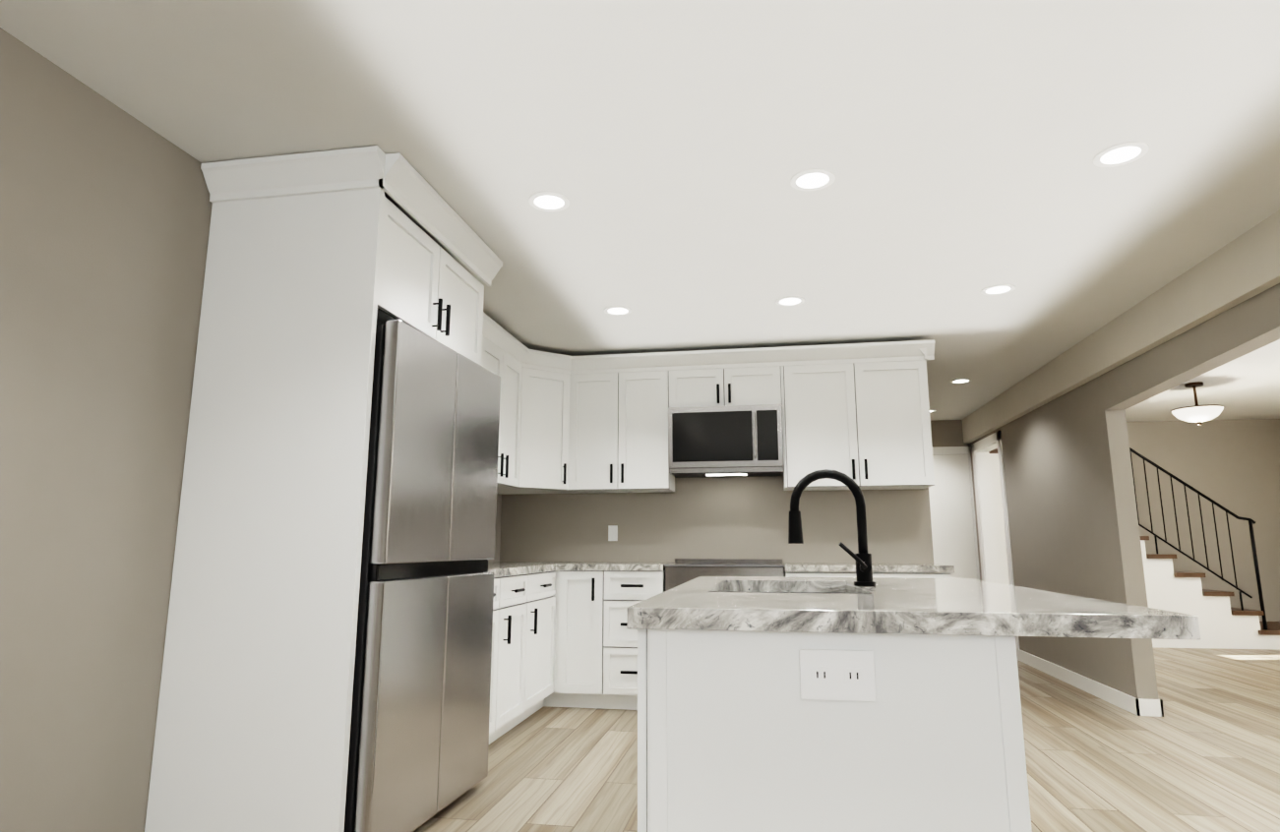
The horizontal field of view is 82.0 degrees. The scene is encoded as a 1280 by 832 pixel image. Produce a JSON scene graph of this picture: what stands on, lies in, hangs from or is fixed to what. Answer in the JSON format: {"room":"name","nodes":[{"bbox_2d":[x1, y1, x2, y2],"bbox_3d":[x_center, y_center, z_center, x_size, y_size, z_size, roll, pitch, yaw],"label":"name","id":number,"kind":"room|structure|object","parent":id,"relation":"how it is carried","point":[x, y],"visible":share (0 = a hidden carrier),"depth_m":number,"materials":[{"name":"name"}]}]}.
{"room":"kitchen","nodes":[
{"label":"kitchen","id":0,"kind":"room"},
{"bbox_2d":[0,27,501,831],"bbox_3d":[-1.864,0.087,1.534,0.120,2.440,8.760,-2,-10,10],"label":"wall","id":1,"kind":"structure","parent":0,"point":[104,216],"depth_m":2.24,"materials":[{"name":"beige paint"}]},
{"bbox_2d":[481,312,488,369],"bbox_3d":[-1.161,-0.141,4.233,0.350,0.968,0.490,-2,-10,10],"label":"upper cabinet","id":2,"kind":"object","parent":1,"relation":"attached to","point":[485,325],"depth_m":4.48,"materials":[{"name":"white wood"}]},
{"bbox_2d":[488,320,500,438],"bbox_3d":[-1.097,-0.077,4.596,0.350,0.968,0.490,-2,-10,10],"label":"upper cabinet","id":3,"kind":"object","parent":1,"relation":"attached to","point":[494,333],"depth_m":4.65,"materials":[{"name":"white wood"}]},
{"bbox_2d":[496,328,528,489],"bbox_3d":[-1.012,-0.015,4.950,0.392,0.968,0.478,-2,-10,10],"label":"upper cabinet","id":4,"kind":"object","parent":1,"relation":"attached to","point":[514,354],"depth_m":4.96,"materials":[{"name":"white wood"}]},
{"bbox_2d":[0,0,1279,421],"bbox_3d":[0.680,-0.876,3.559,4.500,0.160,13.560,-2,-10,10],"label":"ceiling","id":5,"kind":"structure","parent":0,"point":[669,150],"depth_m":2.56,"materials":[{"name":"white paint"}]},
{"bbox_2d":[528,191,569,211],"bbox_3d":[-0.375,-0.883,3.037,0.170,0.006,0.170,-2,-10,10],"label":"recessed light","id":6,"kind":"object","parent":5,"relation":"in","point":[549,202],"visible":1,"depth_m":3.03,"materials":[{"name":"white plastic"}]},
{"bbox_2d":[604,305,631,315],"bbox_3d":[-0.134,-0.635,4.445,0.170,0.006,0.170,-2,-10,10],"label":"recessed light","id":7,"kind":"object","parent":5,"relation":"in","point":[617,310],"visible":1,"depth_m":4.43,"materials":[{"name":"white plastic"}]},
{"bbox_2d":[775,296,804,306],"bbox_3d":[0.871,-0.666,4.271,0.170,0.006,0.170,-2,-10,10],"label":"recessed light","id":8,"kind":"object","parent":5,"relation":"in","point":[787,301],"visible":1,"depth_m":4.27,"materials":[{"name":"white plastic"}]},
{"bbox_2d":[790,168,835,190],"bbox_3d":[0.669,-0.915,2.856,0.170,0.006,0.170,-2,-10,10],"label":"recessed light","id":9,"kind":"object","parent":5,"relation":"in","point":[813,179],"visible":1,"depth_m":2.85,"materials":[{"name":"white plastic"}]},
{"bbox_2d":[950,378,971,383],"bbox_3d":[2.764,-0.301,6.343,0.170,0.006,0.170,-2,-10,10],"label":"recessed light","id":10,"kind":"object","parent":5,"relation":"in","point":[960,381],"visible":0.96,"depth_m":6.34,"materials":[{"name":"white plastic"}]},
{"bbox_2d":[980,284,1015,295],"bbox_3d":[1.984,-0.700,4.079,0.170,0.006,0.170,-2,-10,10],"label":"recessed light","id":11,"kind":"object","parent":5,"relation":"in","point":[998,289],"visible":0.98,"depth_m":4.07,"materials":[{"name":"white plastic"}]},
{"bbox_2d":[1093,141,1148,167],"bbox_3d":[1.743,-0.948,2.671,0.170,0.006,0.170,-2,-10,10],"label":"recessed light","id":12,"kind":"object","parent":5,"relation":"in","point":[1123,153],"visible":1,"depth_m":2.67,"materials":[{"name":"white plastic"}]},
{"bbox_2d":[499,476,913,563],"bbox_3d":[0.420,0.779,5.458,3.000,2.440,0.120,-2,-10,10],"label":"wall","id":13,"kind":"structure","parent":0,"point":[729,518],"depth_m":5.39,"materials":[{"name":"beige paint"}]},
{"bbox_2d":[496,349,579,494],"bbox_3d":[-0.789,0.062,5.385,0.678,0.968,0.678,-2,-10,10],"label":"upper cabinet","id":14,"kind":"object","parent":13,"relation":"attached to","point":[550,386],"depth_m":5.24,"materials":[{"name":"white wood"}]},
{"bbox_2d":[575,354,630,493],"bbox_3d":[-0.303,0.072,5.444,0.467,0.968,0.392,-2,-10,10],"label":"upper cabinet","id":15,"kind":"object","parent":13,"relation":"attached to","point":[600,380],"depth_m":5.29,"materials":[{"name":"white wood"}]},
{"bbox_2d":[608,525,617,541],"bbox_3d":[-0.202,0.875,5.486,0.070,0.114,0.008,-2,-10,10],"label":"outlet","id":16,"kind":"object","parent":13,"relation":"attached to","point":[612,532],"visible":1,"depth_m":5.48,"materials":[{"name":"white plastic"}]},
{"bbox_2d":[626,352,674,492],"bbox_3d":[0.024,0.066,5.408,0.421,0.968,0.350,-2,-10,10],"label":"upper cabinet","id":17,"kind":"object","parent":13,"relation":"attached to","point":[647,374],"depth_m":5.24,"materials":[{"name":"white wood"}]},
{"bbox_2d":[670,349,732,407],"bbox_3d":[0.454,-0.229,5.383,0.454,0.397,0.350,-2,-10,10],"label":"upper cabinet","id":18,"kind":"object","parent":13,"relation":"attached to","point":[698,378],"depth_m":5.21,"materials":[{"name":"white wood"}]},
{"bbox_2d":[668,404,783,478],"bbox_3d":[0.612,0.189,5.232,0.782,0.466,0.445,-2,-10,10],"label":"microwave","id":19,"kind":"object","parent":18,"relation":"attached to","point":[728,441],"visible":1,"depth_m":5.07,"materials":[{"name":"silver metal"}]},
{"bbox_2d":[732,348,784,407],"bbox_3d":[0.786,-0.239,5.326,0.453,0.397,0.350,-2,-10,10],"label":"upper cabinet","id":20,"kind":"object","parent":13,"relation":"attached to","point":[758,373],"depth_m":5.14,"materials":[{"name":"white wood"}]},
{"bbox_2d":[780,344,870,490],"bbox_3d":[1.281,0.027,5.191,0.553,0.968,0.350,-2,-10,10],"label":"upper cabinet","id":21,"kind":"object","parent":13,"relation":"attached to","point":[858,414],"depth_m":5.03,"materials":[{"name":"white wood"}]},
{"bbox_2d":[862,340,934,489],"bbox_3d":[1.702,0.014,5.118,0.533,0.968,0.350,-2,-10,10],"label":"upper cabinet","id":22,"kind":"object","parent":13,"relation":"attached to","point":[898,419],"depth_m":4.95,"materials":[{"name":"white wood"}]},
{"bbox_2d":[412,647,1279,831],"bbox_3d":[3.284,1.810,3.992,13.000,0.100,18.500,-2,-10,10],"label":"floor","id":23,"kind":"structure","parent":0,"point":[1202,755],"depth_m":3.60,"materials":[{"name":"brown wood"}]},
{"bbox_2d":[144,145,502,831],"bbox_3d":[-1.154,0.347,2.990,0.758,2.434,1.114,-2,-10,10],"label":"tall cabinet","id":24,"kind":"object","parent":23,"relation":"on","point":[320,266],"visible":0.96,"depth_m":2.54,"materials":[{"name":"white wood"}]},
{"bbox_2d":[343,319,500,831],"bbox_3d":[-1.101,0.649,2.981,0.700,1.835,0.930,-2,-10,12],"label":"refrigerator","id":25,"kind":"object","parent":23,"relation":"on","point":[419,738],"visible":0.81,"depth_m":2.71,"materials":[{"name":"silver metal"}]},
{"bbox_2d":[487,561,562,744],"bbox_3d":[-0.922,1.372,4.444,0.660,0.920,2.101,-2,-10,10],"label":"base cabinet","id":26,"kind":"object","parent":23,"relation":"on","point":[526,663],"depth_m":4.27,"materials":[{"name":"white wood"}]},
{"bbox_2d":[558,561,673,710],"bbox_3d":[-0.134,1.477,5.043,0.682,0.920,0.631,-2,-10,10],"label":"base cabinet","id":27,"kind":"object","parent":23,"relation":"on","point":[563,636],"depth_m":4.78,"materials":[{"name":"white wood"}]},
{"bbox_2d":[664,558,784,591],"bbox_3d":[0.578,1.438,4.893,0.759,0.945,0.673,-2,-10,10],"label":"range","id":28,"kind":"object","parent":23,"relation":"on","point":[679,572],"visible":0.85,"depth_m":4.73,"materials":[{"name":"silver metal"}]},
{"bbox_2d":[637,588,1032,831],"bbox_3d":[0.445,0.970,2.046,0.750,0.880,1.464,-2,-10,10],"label":"kitchen island","id":29,"kind":"object","parent":23,"relation":"on","point":[736,733],"depth_m":1.38,"materials":[{"name":"white wood"}]},
{"bbox_2d":[799,649,876,701],"bbox_3d":[0.371,0.488,1.386,0.136,0.090,0.008,-2,-10,10],"label":"outlet","id":30,"kind":"object","parent":29,"relation":"attached to","point":[836,675],"visible":1,"depth_m":1.38,"materials":[{"name":"white plastic"}]},
{"bbox_2d":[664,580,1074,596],"bbox_3d":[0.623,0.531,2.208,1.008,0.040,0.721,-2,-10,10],"label":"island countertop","id":31,"kind":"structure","parent":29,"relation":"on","point":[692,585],"depth_m":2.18,"materials":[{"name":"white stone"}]},
{"bbox_2d":[788,469,875,586],"bbox_3d":[0.581,0.336,2.245,0.255,0.354,0.113,-2,-10,10],"label":"faucet","id":32,"kind":"object","parent":31,"relation":"on","point":[864,568],"visible":0.98,"depth_m":2.26,"materials":[{"name":"black metal"}]},
{"bbox_2d":[626,592,1200,639],"bbox_3d":[0.516,0.426,1.609,1.008,0.040,0.514,-2,-10,10],"label":"island countertop","id":33,"kind":"structure","parent":29,"relation":"on","point":[987,615],"depth_m":1.40,"materials":[{"name":"white stone"}]},
{"bbox_2d":[783,562,954,578],"bbox_3d":[1.460,1.429,4.767,1.006,0.920,0.631,-2,-10,10],"label":"countertop","id":34,"kind":"structure","parent":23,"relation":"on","point":[791,570],"depth_m":4.56,"materials":[{"name":"white stone"}]},
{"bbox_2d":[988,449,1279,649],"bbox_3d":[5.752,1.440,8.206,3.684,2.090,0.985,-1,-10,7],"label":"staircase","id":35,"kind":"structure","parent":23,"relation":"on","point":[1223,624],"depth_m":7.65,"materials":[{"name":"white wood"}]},
{"bbox_2d":[1129,447,1267,629],"bbox_3d":[5.180,0.744,7.972,2.600,2.999,0.032,-1,-10,7],"label":"stair railing","id":36,"kind":"object","parent":35,"relation":"attached to","point":[1250,520],"visible":0.52,"depth_m":7.78,"materials":[{"name":"black metal"}]},
{"bbox_2d":[909,487,933,563],"bbox_3d":[2.248,0.999,6.712,0.120,2.440,3.260,-2,-10,10],"label":"wall","id":37,"kind":"structure","parent":0,"point":[919,499],"depth_m":5.12,"materials":[{"name":"beige paint"}]},
{"bbox_2d":[930,420,977,576],"bbox_3d":[3.092,1.271,8.256,1.240,2.440,0.120,-2,-10,10],"label":"wall","id":38,"kind":"structure","parent":0,"point":[946,433],"depth_m":8.31,"materials":[{"name":"beige paint"}]},
{"bbox_2d":[928,454,977,579],"bbox_3d":[3.281,1.437,8.086,0.772,2.038,0.083,-2,-10,10],"label":"hall door","id":39,"kind":"structure","parent":38,"relation":"in","point":[951,521],"depth_m":8.14,"materials":[{"name":"white wood"}]},
{"bbox_2d":[932,446,979,580],"bbox_3d":[3.267,1.404,8.131,0.910,2.135,0.016,-2,-10,10],"label":"door frame","id":40,"kind":"structure","parent":38,"relation":"attached to","point":[938,450],"depth_m":8.24,"materials":[{"name":"white wood"}]},
{"bbox_2d":[961,209,1279,443],"bbox_3d":[2.633,-0.842,2.514,0.060,0.270,11.900,-2,-10,10],"label":"beam","id":41,"kind":"structure","parent":0,"point":[1243,268],"depth_m":4.13,"materials":[{"name":"beige paint"}]},
{"bbox_2d":[969,283,1279,699],"bbox_3d":[2.802,0.303,2.761,0.120,2.440,12.830,-2,-10,10],"label":"wall","id":42,"kind":"structure","parent":0,"point":[1071,512],"depth_m":5.08,"materials":[{"name":"beige paint"}]},
{"bbox_2d":[968,430,1019,661],"bbox_3d":[3.638,1.278,7.415,0.152,2.135,1.010,-2,-10,10],"label":"door frame","id":43,"kind":"structure","parent":42,"relation":"attached to","point":[982,449],"depth_m":7.82,"materials":[{"name":"white wood"}]},
{"bbox_2d":[1018,649,1146,716],"bbox_3d":[3.298,2.002,5.660,0.034,0.100,2.254,-2,-10,10],"label":"baseboard","id":44,"kind":"structure","parent":42,"relation":"attached to","point":[1137,706],"depth_m":5.27,"materials":[{"name":"white wood"}]},
{"bbox_2d":[1144,698,1163,717],"bbox_3d":[3.420,1.998,5.639,0.014,0.100,2.254,-2,-10,10],"label":"baseboard","id":45,"kind":"structure","parent":42,"relation":"attached to","point":[1154,707],"depth_m":4.55,"materials":[{"name":"white wood"}]},
{"bbox_2d":[994,419,1279,621],"bbox_3d":[4.863,0.107,1.876,4.300,2.520,14.349,-1,-10,7],"label":"wall","id":46,"kind":"structure","parent":0,"point":[1233,466],"depth_m":8.67,"materials":[{"name":"beige paint"}]},
{"bbox_2d":[1124,339,1279,422],"bbox_3d":[5.106,-1.093,2.558,4.572,0.080,13.546,-2,-10,10],"label":"ceiling","id":47,"kind":"structure","parent":0,"point":[1246,387],"depth_m":7.29,"materials":[{"name":"white paint"}]},
{"bbox_2d":[1170,381,1224,425],"bbox_3d":[5.130,-0.109,6.785,0.400,0.389,0.400,-2,-10,10],"label":"flush-mount light","id":48,"kind":"object","parent":47,"relation":"attached to","point":[1196,413],"visible":1,"depth_m":6.68,"materials":[{"name":"white glass"}]}
]}

